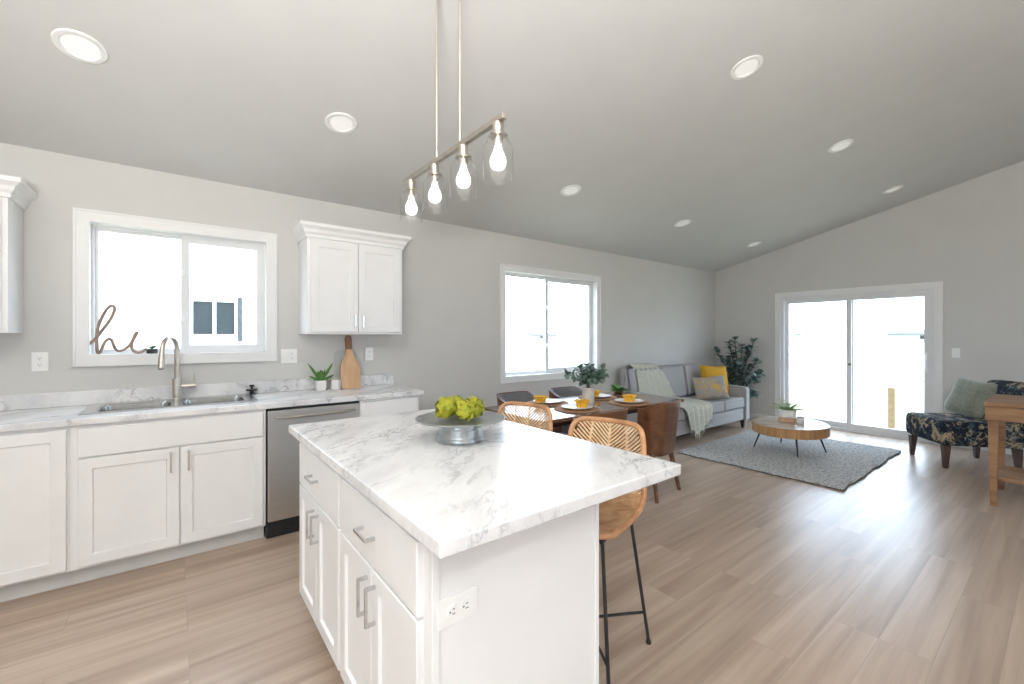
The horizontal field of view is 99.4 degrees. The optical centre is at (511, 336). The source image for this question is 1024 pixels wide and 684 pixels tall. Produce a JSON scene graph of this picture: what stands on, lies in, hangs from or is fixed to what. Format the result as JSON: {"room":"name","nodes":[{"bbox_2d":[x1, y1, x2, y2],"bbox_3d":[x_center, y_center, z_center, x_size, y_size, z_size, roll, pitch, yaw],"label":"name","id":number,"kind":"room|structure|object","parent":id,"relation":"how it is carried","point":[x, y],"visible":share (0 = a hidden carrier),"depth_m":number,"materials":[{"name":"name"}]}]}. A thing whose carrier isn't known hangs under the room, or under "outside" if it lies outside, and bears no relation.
{"room":"open-plan kitchen","nodes":[
{"label":"open-plan kitchen","id":0,"kind":"room"},
{"bbox_2d":[146,349,157,353],"bbox_3d":[-2.498,0.099,3.013,0.062,0.032,0.062,0,0,-38],"label":"pot","id":1,"kind":"object","parent":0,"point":[149,351],"depth_m":2.99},
{"bbox_2d":[0,143,714,435],"bbox_3d":[-0.457,0.025,4.642,10.453,2.647,0.140,0,0,-38],"label":"wall","id":2,"kind":"structure","parent":0,"point":[657,313],"depth_m":3.86,"materials":[{"name":"grey paint"}]},
{"bbox_2d":[0,174,37,332],"bbox_3d":[-3.136,-0.446,2.241,0.880,0.846,0.364,0,0,-38],"label":"upper cabinet","id":3,"kind":"object","parent":2,"relation":"attached to","point":[16,194],"visible":1,"depth_m":2.42,"materials":[{"name":"white paint"}]},
{"bbox_2d":[31,352,47,370],"bbox_3d":[-2.890,0.151,2.657,0.072,0.117,0.009,0,0,-38],"label":"wall outlet","id":4,"kind":"object","parent":2,"relation":"attached to","point":[39,360],"visible":1,"depth_m":2.65,"materials":[{"name":"white plastic"}]},
{"bbox_2d":[36,363,43,366],"bbox_3d":[-2.888,0.171,2.655,0.033,0.027,0.003,0,0,-38],"label":"socket","id":5,"kind":"object","parent":4,"relation":"attached to","point":[37,364],"depth_m":2.65,"materials":[{"name":"white plastic"}]},
{"bbox_2d":[36,356,43,360],"bbox_3d":[-2.888,0.132,2.655,0.033,0.027,0.003,0,0,-38],"label":"socket","id":6,"kind":"object","parent":4,"relation":"attached to","point":[38,358],"depth_m":2.65,"materials":[{"name":"white plastic"}]},
{"bbox_2d":[73,207,276,366],"bbox_3d":[-2.358,-0.314,3.145,1.147,1.005,0.161,0,0,-38],"label":"window","id":7,"kind":"structure","parent":2,"relation":"in","point":[87,223],"depth_m":3.07,"materials":[{"name":"white paint"}]},
{"bbox_2d":[90,304,146,353],"bbox_3d":[-2.621,-0.051,2.892,0.299,0.331,0.018,0,0,-38],"label":"script sign","id":8,"kind":"object","parent":7,"relation":"attached to","point":[98,333],"visible":0.98,"depth_m":2.85,"materials":[{"name":"brown wood"}]},
{"bbox_2d":[146,345,157,353],"bbox_3d":[-2.496,0.087,3.007,0.083,0.056,0.080,0,0,38],"label":"potted succulent","id":9,"kind":"object","parent":7,"relation":"on","point":[151,350],"visible":1,"depth_m":3.00,"materials":[{"name":"green plant"}]},
{"bbox_2d":[0,374,393,410],"bbox_3d":[-2.762,0.389,2.747,4.203,0.092,0.020,0,0,-38],"label":"backsplash","id":10,"kind":"structure","parent":2,"relation":"attached to","point":[71,398],"depth_m":2.96,"materials":[{"name":"white stone"}]},
{"bbox_2d":[281,349,296,363],"bbox_3d":[-1.799,0.154,3.505,0.118,0.117,0.010,0,0,-38],"label":"wall outlet","id":11,"kind":"object","parent":2,"relation":"attached to","point":[287,355],"visible":1,"depth_m":3.50,"materials":[{"name":"white plastic"}]},
{"bbox_2d":[290,220,410,334],"bbox_3d":[-1.334,-0.446,3.640,0.885,0.846,0.364,0,0,-38],"label":"upper cabinet","id":12,"kind":"object","parent":2,"relation":"attached to","point":[350,279],"visible":1,"depth_m":3.49,"materials":[{"name":"white paint"}]},
{"bbox_2d":[365,347,372,360],"bbox_3d":[-1.284,0.153,3.905,0.072,0.117,0.009,0,0,-38],"label":"wall outlet","id":13,"kind":"object","parent":2,"relation":"attached to","point":[368,351],"visible":1,"depth_m":3.90,"materials":[{"name":"white plastic"}]},
{"bbox_2d":[499,263,600,383],"bbox_3d":[0.486,-0.148,5.354,1.667,1.329,0.161,0,0,-38],"label":"window","id":14,"kind":"structure","parent":2,"relation":"in","point":[593,282],"depth_m":5.32,"materials":[{"name":"white paint"}]},
{"bbox_2d":[0,0,1023,271],"bbox_3d":[2.186,-1.741,1.239,10.173,1.185,8.476,0,0,-38],"label":"ceiling","id":15,"kind":"structure","parent":0,"point":[637,105],"depth_m":2.86,"materials":[{"name":"grey paint"}]},
{"bbox_2d":[51,28,108,63],"bbox_3d":[-2.052,-1.378,2.065,0.195,0.054,0.190,0,0,-33],"label":"recessed light","id":16,"kind":"object","parent":15,"relation":"in","point":[80,46],"visible":1,"depth_m":2.06,"materials":[{"name":"white paint"}]},
{"bbox_2d":[325,112,356,133],"bbox_3d":[-1.102,-1.378,2.803,0.195,0.054,0.190,0,0,-33],"label":"recessed light","id":17,"kind":"object","parent":15,"relation":"in","point":[338,122],"visible":1,"depth_m":2.80,"materials":[{"name":"white paint"}]},
{"bbox_2d":[401,0,512,214],"bbox_3d":[-0.287,-1.142,1.885,0.120,1.139,0.880,0,0,-38],"label":"pendant light","id":18,"kind":"object","parent":15,"relation":"hanging from","point":[498,159],"visible":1,"depth_m":1.79,"materials":[{"name":"silver metal"}]},
{"bbox_2d":[404,179,418,214],"bbox_3d":[-0.501,-0.694,2.161,0.072,0.172,0.072,0,0,-38],"label":"bulb","id":19,"kind":"object","parent":18,"relation":"attached to","point":[411,207],"depth_m":2.14,"materials":[{"name":"white glass"}]},
{"bbox_2d":[427,163,442,202],"bbox_3d":[-0.349,-0.694,1.966,0.072,0.172,0.072,0,0,-38],"label":"bulb","id":20,"kind":"object","parent":18,"relation":"attached to","point":[434,195],"depth_m":1.95,"materials":[{"name":"white glass"}]},
{"bbox_2d":[455,144,471,188],"bbox_3d":[-0.198,-0.694,1.771,0.072,0.172,0.072,0,0,-38],"label":"bulb","id":21,"kind":"object","parent":18,"relation":"attached to","point":[463,180],"depth_m":1.75,"materials":[{"name":"white glass"}]},
{"bbox_2d":[488,120,507,170],"bbox_3d":[-0.051,-0.694,1.581,0.072,0.172,0.072,0,0,-38],"label":"bulb","id":22,"kind":"object","parent":18,"relation":"attached to","point":[497,160],"depth_m":1.56,"materials":[{"name":"white glass"}]},
{"bbox_2d":[561,185,580,195],"bbox_3d":[0.556,-1.378,4.091,0.195,0.054,0.190,0,0,-33],"label":"recessed light","id":23,"kind":"object","parent":15,"relation":"in","point":[570,190],"visible":1,"depth_m":4.09,"materials":[{"name":"white paint"}]},
{"bbox_2d":[674,219,690,226],"bbox_3d":[2.073,-1.378,5.270,0.195,0.054,0.190,0,0,-33],"label":"recessed light","id":24,"kind":"object","parent":15,"relation":"in","point":[682,223],"visible":1,"depth_m":5.26,"materials":[{"name":"white paint"}]},
{"bbox_2d":[730,55,762,79],"bbox_3d":[1.531,-1.756,2.835,0.195,0.054,0.190,0,0,-33],"label":"recessed light","id":25,"kind":"object","parent":15,"relation":"in","point":[748,66],"visible":1,"depth_m":2.83,"materials":[{"name":"white paint"}]},
{"bbox_2d":[747,241,760,246],"bbox_3d":[3.598,-1.378,6.454,0.195,0.054,0.190,0,0,-33],"label":"recessed light","id":26,"kind":"object","parent":15,"relation":"in","point":[753,244],"visible":1,"depth_m":6.45,"materials":[{"name":"white paint"}]},
{"bbox_2d":[828,139,853,152],"bbox_3d":[3.027,-1.756,3.997,0.195,0.054,0.190,0,0,-33],"label":"recessed light","id":27,"kind":"object","parent":15,"relation":"in","point":[844,144],"visible":1,"depth_m":3.99,"materials":[{"name":"white paint"}]},
{"bbox_2d":[883,185,903,193],"bbox_3d":[4.537,-1.756,5.170,0.195,0.054,0.190,0,0,-33],"label":"recessed light","id":28,"kind":"object","parent":15,"relation":"in","point":[898,187],"visible":1,"depth_m":5.16,"materials":[{"name":"white paint"}]},
{"bbox_2d":[0,418,1023,683],"bbox_3d":[2.186,1.379,1.239,10.453,0.060,8.756,0,0,-38],"label":"floor","id":29,"kind":"structure","parent":0,"point":[908,573],"depth_m":2.24,"materials":[{"name":"brown wood"}]},
{"bbox_2d":[0,427,71,602],"bbox_3d":[-2.701,0.912,2.410,0.427,0.874,0.626,0,0,-38],"label":"base cabinet","id":30,"kind":"object","parent":29,"relation":"on","point":[34,464],"visible":0.85,"depth_m":2.23,"materials":[{"name":"white paint"}]},
{"bbox_2d":[70,409,265,584],"bbox_3d":[-2.160,0.912,2.809,0.914,0.874,0.658,0,0,-38],"label":"base cabinet","id":31,"kind":"object","parent":29,"relation":"on","point":[143,493],"visible":0.95,"depth_m":2.54,"materials":[{"name":"white paint"}]},
{"bbox_2d":[264,401,358,538],"bbox_3d":[-1.526,0.913,3.243,0.608,0.872,0.637,0,0,-38],"label":"dishwasher","id":32,"kind":"object","parent":29,"relation":"on","point":[283,483],"visible":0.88,"depth_m":2.92,"materials":[{"name":"silver metal"}]},
{"bbox_2d":[359,395,418,416],"bbox_3d":[-1.122,0.912,3.616,0.480,0.874,0.658,0,0,-38],"label":"base cabinet","id":33,"kind":"object","parent":29,"relation":"on","point":[373,407],"visible":0.13,"depth_m":3.37,"materials":[{"name":"white paint"}]},
{"bbox_2d":[300,443,598,683],"bbox_3d":[-0.393,0.912,1.763,0.657,0.874,1.369,0,0,-38],"label":"kitchen island","id":34,"kind":"object","parent":29,"relation":"on","point":[372,592],"visible":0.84,"depth_m":1.29,"materials":[{"name":"white paint"}]},
{"bbox_2d":[438,585,477,630],"bbox_3d":[-0.135,0.685,1.098,0.117,0.072,0.009,0,0,-38],"label":"wall outlet","id":35,"kind":"object","parent":34,"relation":"attached to","point":[455,608],"visible":1,"depth_m":1.09,"materials":[{"name":"white plastic"}]},
{"bbox_2d":[447,603,456,618],"bbox_3d":[-0.149,0.685,1.084,0.027,0.033,0.003,0,0,-38],"label":"socket","id":36,"kind":"object","parent":35,"relation":"attached to","point":[451,607],"depth_m":1.08,"materials":[{"name":"white plastic"}]},
{"bbox_2d":[461,598,470,612],"bbox_3d":[-0.118,0.685,1.108,0.027,0.033,0.003,0,0,-38],"label":"socket","id":37,"kind":"object","parent":35,"relation":"attached to","point":[465,602],"depth_m":1.11,"materials":[{"name":"white plastic"}]},
{"bbox_2d":[289,409,680,558],"bbox_3d":[-0.262,0.454,1.816,0.926,0.038,1.554,0,0,-38],"label":"island countertop","id":38,"kind":"structure","parent":34,"relation":"on","point":[452,499],"depth_m":1.39,"materials":[{"name":"white stone"}]},
{"bbox_2d":[415,411,504,444],"bbox_3d":[-0.218,0.387,1.838,0.380,0.096,0.380,0,0,-38],"label":"cake stand","id":39,"kind":"object","parent":38,"relation":"on","point":[453,430],"visible":0.91,"depth_m":1.77,"materials":[{"name":"metal"}]},
{"bbox_2d":[435,396,455,418],"bbox_3d":[-0.280,0.295,1.816,0.098,0.094,0.099,0,0,-38],"label":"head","id":40,"kind":"object","parent":39,"relation":"on","point":[445,407],"visible":0.98,"depth_m":1.79},
{"bbox_2d":[451,395,463,415],"bbox_3d":[-0.249,0.301,1.903,0.096,0.089,0.094,0,0,-38],"label":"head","id":41,"kind":"object","parent":39,"relation":"on","point":[457,397],"visible":0.21,"depth_m":1.89},
{"bbox_2d":[454,398,478,421],"bbox_3d":[-0.188,0.296,1.776,0.100,0.091,0.098,0,0,-38],"label":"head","id":42,"kind":"object","parent":39,"relation":"on","point":[466,410],"visible":1,"depth_m":1.75},
{"bbox_2d":[467,395,484,417],"bbox_3d":[-0.168,0.297,1.860,0.094,0.095,0.101,0,0,-38],"label":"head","id":43,"kind":"object","parent":39,"relation":"on","point":[481,409],"visible":0.45,"depth_m":1.84},
{"bbox_2d":[496,391,538,428],"bbox_3d":[0.132,0.946,4.068,0.458,0.813,0.523,0,0,-38],"label":"dining chair","id":44,"kind":"object","parent":29,"relation":"on","point":[518,396],"visible":0.16,"depth_m":4.26,"materials":[{"name":"grey fabric"}]},
{"bbox_2d":[498,401,552,431],"bbox_3d":[-0.035,0.868,2.380,0.449,0.962,0.482,0,0,37],"label":"bar stool","id":45,"kind":"object","parent":29,"relation":"on","point":[540,407],"visible":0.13,"depth_m":2.54,"materials":[{"name":"wicker"}]},
{"bbox_2d":[549,386,581,433],"bbox_3d":[0.661,0.946,4.479,0.458,0.813,0.523,0,0,-38],"label":"dining chair","id":46,"kind":"object","parent":29,"relation":"on","point":[567,391],"visible":0.3,"depth_m":4.63,"materials":[{"name":"grey fabric"}]},
{"bbox_2d":[484,392,683,448],"bbox_3d":[0.703,0.974,3.952,1.840,0.750,0.780,0,0,-38],"label":"dining table","id":47,"kind":"object","parent":29,"relation":"on","point":[559,418],"visible":0.26,"depth_m":3.69,"materials":[{"name":"brown wood"}]},
{"bbox_2d":[528,400,568,406],"bbox_3d":[0.322,0.595,3.922,0.380,0.006,0.380,0,0,-38],"label":"placemat","id":48,"kind":"object","parent":47,"relation":"on","point":[561,403],"visible":0.35,"depth_m":3.87,"materials":[{"name":"brown wicker"}]},
{"bbox_2d":[533,398,561,403],"bbox_3d":[0.322,0.582,3.922,0.260,0.020,0.260,0,0,-38],"label":"dinner plate","id":49,"kind":"object","parent":48,"relation":"on","point":[548,400],"visible":0.79,"depth_m":3.94,"materials":[{"name":"white ceramic"}]},
{"bbox_2d":[533,395,547,402],"bbox_3d":[0.254,0.556,3.869,0.150,0.058,0.131,0,0,-38],"label":"folded napkin","id":50,"kind":"object","parent":49,"relation":"on","point":[541,398],"visible":0.96,"depth_m":3.84,"materials":[{"name":"yellow fabric"}]},
{"bbox_2d":[554,406,599,412],"bbox_3d":[0.537,0.595,3.596,0.380,0.006,0.380,0,0,-38],"label":"placemat","id":51,"kind":"object","parent":47,"relation":"on","point":[558,408],"visible":0.74,"depth_m":3.50,"materials":[{"name":"brown wicker"}]},
{"bbox_2d":[561,404,592,409],"bbox_3d":[0.537,0.582,3.596,0.260,0.020,0.260,0,0,-38],"label":"dinner plate","id":52,"kind":"object","parent":51,"relation":"on","point":[568,406],"visible":0.87,"depth_m":3.60,"materials":[{"name":"white ceramic"}]},
{"bbox_2d":[574,399,589,407],"bbox_3d":[0.583,0.556,3.633,0.154,0.058,0.133,0,0,-38],"label":"folded napkin","id":53,"kind":"object","parent":52,"relation":"on","point":[580,403],"visible":1,"depth_m":3.60,"materials":[{"name":"yellow fabric"}]},
{"bbox_2d":[562,362,608,405],"bbox_3d":[0.648,0.410,3.750,0.278,0.377,0.480,0,0,43],"label":"vase","id":54,"kind":"object","parent":47,"relation":"on","point":[589,374],"visible":0.99,"depth_m":3.74,"materials":[{"name":"green plant"}]},
{"bbox_2d":[578,395,616,399],"bbox_3d":[0.846,0.595,4.291,0.380,0.006,0.380,0,0,-38],"label":"placemat","id":55,"kind":"object","parent":47,"relation":"on","point":[580,396],"visible":0.53,"depth_m":4.18,"materials":[{"name":"brown wicker"}]},
{"bbox_2d":[594,393,610,397],"bbox_3d":[0.846,0.582,4.291,0.260,0.020,0.260,0,0,-38],"label":"dinner plate","id":56,"kind":"object","parent":55,"relation":"on","point":[601,395],"visible":0.52,"depth_m":4.29,"materials":[{"name":"white ceramic"}]},
{"bbox_2d":[594,390,600,396],"bbox_3d":[0.804,0.556,4.259,0.152,0.058,0.134,0,0,-38],"label":"folded napkin","id":57,"kind":"object","parent":56,"relation":"on","point":[596,392],"visible":0.51,"depth_m":4.22,"materials":[{"name":"yellow fabric"}]},
{"bbox_2d":[610,384,630,393],"bbox_3d":[1.143,0.553,4.606,0.231,0.092,0.276,0,0,-1],"label":"potted plant","id":58,"kind":"object","parent":47,"relation":"on","point":[618,389],"visible":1,"depth_m":4.57,"materials":[{"name":"green plant"}]},
{"bbox_2d":[608,400,650,405],"bbox_3d":[1.066,0.595,3.942,0.380,0.006,0.380,0,0,-38],"label":"placemat","id":59,"kind":"object","parent":47,"relation":"on","point":[645,403],"visible":0.72,"depth_m":3.87,"materials":[{"name":"brown wicker"}]},
{"bbox_2d":[615,398,643,402],"bbox_3d":[1.066,0.582,3.942,0.260,0.020,0.260,0,0,-38],"label":"dinner plate","id":60,"kind":"object","parent":59,"relation":"on","point":[618,399],"visible":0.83,"depth_m":3.94,"materials":[{"name":"white ceramic"}]},
{"bbox_2d":[622,394,636,401],"bbox_3d":[1.064,0.556,3.943,0.151,0.058,0.131,0,0,-38],"label":"folded napkin","id":61,"kind":"object","parent":60,"relation":"on","point":[627,397],"visible":0.99,"depth_m":3.91,"materials":[{"name":"yellow fabric"}]},
{"bbox_2d":[572,408,627,448],"bbox_3d":[0.598,0.946,3.362,0.458,0.813,0.523,0,0,-38],"label":"dining chair","id":62,"kind":"object","parent":29,"relation":"on","point":[621,414],"visible":0.23,"depth_m":3.14,"materials":[{"name":"brown wood"}]},
{"bbox_2d":[567,416,650,683],"bbox_3d":[0.332,0.868,1.892,0.449,0.962,0.482,0,0,37],"label":"bar stool","id":63,"kind":"object","parent":29,"relation":"on","point":[616,515],"visible":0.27,"depth_m":1.88,"materials":[{"name":"wicker"}]},
{"bbox_2d":[623,399,680,502],"bbox_3d":[1.182,0.946,3.822,0.523,0.813,0.458,0,0,44],"label":"dining chair","id":64,"kind":"object","parent":29,"relation":"on","point":[659,421],"visible":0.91,"depth_m":3.59,"materials":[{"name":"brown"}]},
{"bbox_2d":[620,363,749,436],"bbox_3d":[2.458,0.885,6.169,2.070,0.928,0.872,0,0,-38],"label":"sofa","id":65,"kind":"object","parent":29,"relation":"on","point":[736,408],"visible":0.43,"depth_m":6.23,"materials":[{"name":"grey fabric"}]},
{"bbox_2d":[629,367,655,391],"bbox_3d":[1.845,0.652,5.969,0.599,0.463,0.176,0,0,-38],"label":"cushion","id":66,"kind":"object","parent":65,"relation":"on","point":[633,381],"depth_m":5.79,"materials":[{"name":"grey fabric"}]},
{"bbox_2d":[625,363,714,439],"bbox_3d":[2.110,0.832,5.836,0.828,0.938,0.871,0,0,-38],"label":"throw blanket","id":67,"kind":"object","parent":65,"relation":"on","point":[652,381],"visible":0.77,"depth_m":5.79,"materials":[{"name":"beige fabric"}]},
{"bbox_2d":[659,365,686,396],"bbox_3d":[2.324,0.652,6.341,0.599,0.463,0.176,0,0,-38],"label":"cushion","id":68,"kind":"object","parent":65,"relation":"on","point":[676,375],"depth_m":6.34,"materials":[{"name":"grey fabric"}]},
{"bbox_2d":[678,407,688,420],"bbox_3d":[2.046,0.965,5.709,0.601,0.156,0.623,0,0,-38],"label":"seat cushion","id":69,"kind":"object","parent":65,"relation":"on","point":[683,416],"depth_m":5.37,"materials":[{"name":"grey fabric"}]},
{"bbox_2d":[682,364,702,395],"bbox_3d":[2.803,0.652,6.713,0.599,0.463,0.176,0,0,-38],"label":"cushion","id":70,"kind":"object","parent":65,"relation":"on","point":[690,370],"depth_m":6.56,"materials":[{"name":"grey fabric"}]},
{"bbox_2d":[684,397,723,413],"bbox_3d":[2.526,0.965,6.081,0.601,0.156,0.623,0,0,-38],"label":"seat cushion","id":71,"kind":"object","parent":65,"relation":"on","point":[718,405],"depth_m":5.95,"materials":[{"name":"grey fabric"}]},
{"bbox_2d":[691,375,729,399],"bbox_3d":[2.782,0.717,6.086,0.516,0.348,0.187,0,0,-9],"label":"cushion","id":72,"kind":"object","parent":65,"relation":"on","point":[706,388],"visible":0.98,"depth_m":6.03,"materials":[{"name":"grey fabric"}]},
{"bbox_2d":[699,365,729,395],"bbox_3d":[3.073,0.661,6.591,0.499,0.482,0.214,0,0,-13],"label":"cushion","id":73,"kind":"object","parent":65,"relation":"on","point":[705,371],"visible":0.52,"depth_m":6.56,"materials":[{"name":"yellow fabric"}]},
{"bbox_2d":[686,395,743,411],"bbox_3d":[3.005,0.965,6.453,0.601,0.156,0.623,0,0,-38],"label":"seat cushion","id":74,"kind":"object","parent":65,"relation":"on","point":[735,403],"depth_m":6.23,"materials":[{"name":"grey fabric"}]},
{"bbox_2d":[714,336,765,421],"bbox_3d":[3.646,0.665,6.989,0.700,1.367,0.826,0,0,-38],"label":"floor plant","id":75,"kind":"object","parent":29,"relation":"on","point":[737,374],"visible":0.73,"depth_m":6.96,"materials":[{"name":"green plant"}]},
{"bbox_2d":[678,430,900,490],"bbox_3d":[3.248,1.337,5.070,2.169,0.022,1.615,0,0,-38],"label":"area rug","id":76,"kind":"object","parent":29,"relation":"on","point":[844,463],"visible":0.89,"depth_m":4.82,"materials":[{"name":"carpet"}]},
{"bbox_2d":[752,416,830,457],"bbox_3d":[3.243,1.167,5.060,0.908,0.342,0.760,0,0,-38],"label":"coffee table","id":77,"kind":"object","parent":76,"relation":"on","point":[771,426],"visible":0.91,"depth_m":4.81,"materials":[{"name":"brown wood"}]},
{"bbox_2d":[764,400,809,421],"bbox_3d":[3.257,0.873,5.139,0.464,0.246,0.358,0,0,21],"label":"potted fern","id":78,"kind":"object","parent":77,"relation":"on","point":[786,413],"visible":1,"depth_m":5.10,"materials":[{"name":"green plant"}]},
{"bbox_2d":[779,408,796,417],"bbox_3d":[3.270,0.902,5.148,0.176,0.090,0.176,0,0,-38],"label":"pot","id":79,"kind":"object","parent":78,"relation":"on","point":[783,412],"depth_m":5.09,"materials":[{"name":"white ceramic"}]},
{"bbox_2d":[797,416,804,423],"bbox_3d":[3.335,0.954,5.015,0.080,0.082,0.080,0,0,-38],"label":"candle cup","id":80,"kind":"object","parent":77,"relation":"on","point":[800,419],"visible":1,"depth_m":4.99,"materials":[{"name":"white ceramic"}]},
{"bbox_2d":[906,380,1023,468],"bbox_3d":[4.891,0.908,4.634,0.861,0.880,0.660,0,0,14],"label":"accent chair","id":81,"kind":"object","parent":29,"relation":"on","point":[948,430],"visible":0.57,"depth_m":4.45,"materials":[{"name":"black fabric"}]},
{"bbox_2d":[943,376,997,418],"bbox_3d":[5.001,0.664,4.746,0.229,0.442,0.482,0,0,8],"label":"cushion","id":82,"kind":"object","parent":81,"relation":"on","point":[967,397],"visible":0.93,"depth_m":4.67,"materials":[{"name":"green fabric"}]},
{"bbox_2d":[984,394,1023,506],"bbox_3d":[4.443,0.931,3.213,0.760,0.835,1.225,0,0,-38],"label":"console table","id":83,"kind":"object","parent":29,"relation":"on","point":[1000,409],"visible":1,"depth_m":3.46,"materials":[{"name":"brown wood"}]},
{"bbox_2d":[998,465,1023,484],"bbox_3d":[4.443,1.139,3.213,0.510,0.030,1.125,0,0,-38],"label":"shelf","id":84,"kind":"object","parent":83,"relation":"attached to","point":[1010,474],"depth_m":3.55,"materials":[{"name":"brown wood"}]},
{"bbox_2d":[715,161,1023,448],"bbox_3d":[6.258,-0.507,4.402,0.140,3.712,8.476,0,0,-38],"label":"wall","id":85,"kind":"structure","parent":0,"point":[968,236],"depth_m":5.48,"materials":[{"name":"grey paint"}]},
{"bbox_2d":[750,413,769,418],"bbox_3d":[3.896,1.306,7.319,0.014,0.085,0.971,0,0,-38],"label":"baseboard","id":86,"kind":"structure","parent":85,"relation":"attached to","point":[752,415],"depth_m":7.16,"materials":[{"name":"white paint"}]},
{"bbox_2d":[775,281,942,444],"bbox_3d":[4.827,0.327,6.203,0.151,2.045,1.915,0,0,-38],"label":"door","id":87,"kind":"structure","parent":85,"relation":"in","point":[932,292],"depth_m":6.14,"materials":[{"name":"white paint"}]},
{"bbox_2d":[952,348,959,357],"bbox_3d":[5.446,0.196,5.326,0.010,0.117,0.072,0,0,-38],"label":"light switch","id":88,"kind":"object","parent":85,"relation":"attached to","point":[955,351],"visible":1,"depth_m":5.32,"materials":[{"name":"white plastic"}]},
{"bbox_2d":[952,446,1023,456],"bbox_3d":[7.089,1.306,3.208,0.014,0.085,5.570,0,0,-38],"label":"baseboard","id":89,"kind":"structure","parent":85,"relation":"attached to","point":[1007,451],"depth_m":5.13,"materials":[{"name":"white paint"}]},
{"label":"outside","id":90,"kind":"structure","parent":0,"visible":0},
{"bbox_2d":[506,339,923,429],"bbox_3d":[14.107,1.799,112.254,280.000,0.200,280.000,0,0,-38],"label":"terrain","id":91,"kind":"structure","parent":90,"point":[817,368],"depth_m":21.38,"materials":[{"name":"white"}]},
{"bbox_2d":[99,231,255,348],"bbox_3d":[-10.723,-1.516,11.931,13.500,6.430,8.800,0,0,-38],"label":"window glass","id":92,"kind":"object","parent":91,"relation":"on","point":[139,275],"visible":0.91,"depth_m":9.42,"materials":[{"name":"white"}]},
{"bbox_2d":[238,297,241,340],"bbox_3d":[-6.384,-0.416,10.192,0.080,1.030,0.070,0,0,-38],"label":"shutter","id":93,"kind":"object","parent":92,"relation":"hanging from","point":[239,298],"depth_m":10.16,"materials":[{"name":"white"}]},
{"bbox_2d":[523,333,556,339],"bbox_3d":[17.188,-0.416,261.527,20.800,4.230,8.800,0,0,-38],"label":"house","id":94,"kind":"structure","parent":91,"relation":"on","point":[528,336],"depth_m":256.68,"materials":[{"name":"white plastic"}]},
{"bbox_2d":[790,331,808,340],"bbox_3d":[108.434,-0.416,176.655,8.800,4.230,18.800,0,0,-38],"label":"house","id":95,"kind":"structure","parent":91,"relation":"on","point":[794,335],"depth_m":169.07,"materials":[{"name":"white plastic"}]},
{"bbox_2d":[888,387,895,428],"bbox_3d":[6.442,1.279,7.365,0.090,0.840,0.090,0,0,-38],"label":"wooden post","id":96,"kind":"object","parent":91,"relation":"on","point":[891,391],"visible":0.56,"depth_m":7.34,"materials":[{"name":"brown wood"}]},
{"bbox_2d":[886,329,923,341],"bbox_3d":[135.424,-0.416,141.906,8.800,4.230,18.800,0,0,-38],"label":"house","id":97,"kind":"structure","parent":91,"relation":"on","point":[905,335],"depth_m":143.35,"materials":[{"name":"white plastic"}]},
{"bbox_3d":[-3.553,0.912,1.748,1.728,0.874,0.626,0,0,-38],"label":"base cabinet","id":98,"kind":"object","parent":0,"visible":0},
{"bbox_2d":[0,374,423,432],"bbox_3d":[-2.573,0.408,2.503,4.203,0.130,0.638,0,0,-38],"label":"countertop","id":99,"kind":"structure","parent":98,"relation":"on","point":[34,411],"depth_m":2.83,"materials":[{"name":"white stone"}]},
{"bbox_2d":[78,393,258,414],"bbox_3d":[-2.202,0.516,2.854,0.873,0.176,0.466,0,0,-38],"label":"sink","id":100,"kind":"object","parent":99,"relation":"in","point":[101,408],"visible":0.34,"depth_m":2.85,"materials":[{"name":"silver metal"}]},
{"bbox_2d":[157,335,195,399],"bbox_3d":[-2.299,0.207,2.947,0.116,0.442,0.268,0,0,12],"label":"faucet","id":101,"kind":"object","parent":99,"relation":"on","point":[177,385],"visible":1,"depth_m":2.98,"materials":[{"name":"silver metal"}]},
{"bbox_2d":[246,384,257,394],"bbox_3d":[-1.974,0.398,3.294,0.080,0.074,0.080,0,0,-38],"label":"stopper","id":102,"kind":"object","parent":99,"relation":"on","point":[252,389],"visible":0.94,"depth_m":3.28,"materials":[{"name":"black plastic"}]},
{"bbox_2d":[308,363,332,390],"bbox_3d":[-1.565,0.322,3.563,0.206,0.226,0.080,0,0,-38],"label":"potted plant","id":103,"kind":"object","parent":99,"relation":"on","point":[320,380],"visible":1,"depth_m":3.54,"materials":[{"name":"green plant"}]},
{"bbox_2d":[331,379,340,389],"bbox_3d":[-1.471,0.392,3.626,0.078,0.085,0.078,0,0,-38],"label":"ceramic jar","id":104,"kind":"object","parent":99,"relation":"on","point":[335,383],"visible":1,"depth_m":3.59,"materials":[{"name":"white ceramic"}]},
{"bbox_2d":[340,335,360,388],"bbox_3d":[-1.396,0.212,3.732,0.164,0.451,0.103,0,0,-38],"label":"cutting board","id":105,"kind":"object","parent":99,"relation":"on","point":[350,377],"visible":1,"depth_m":3.72,"materials":[{"name":"brown wood"}]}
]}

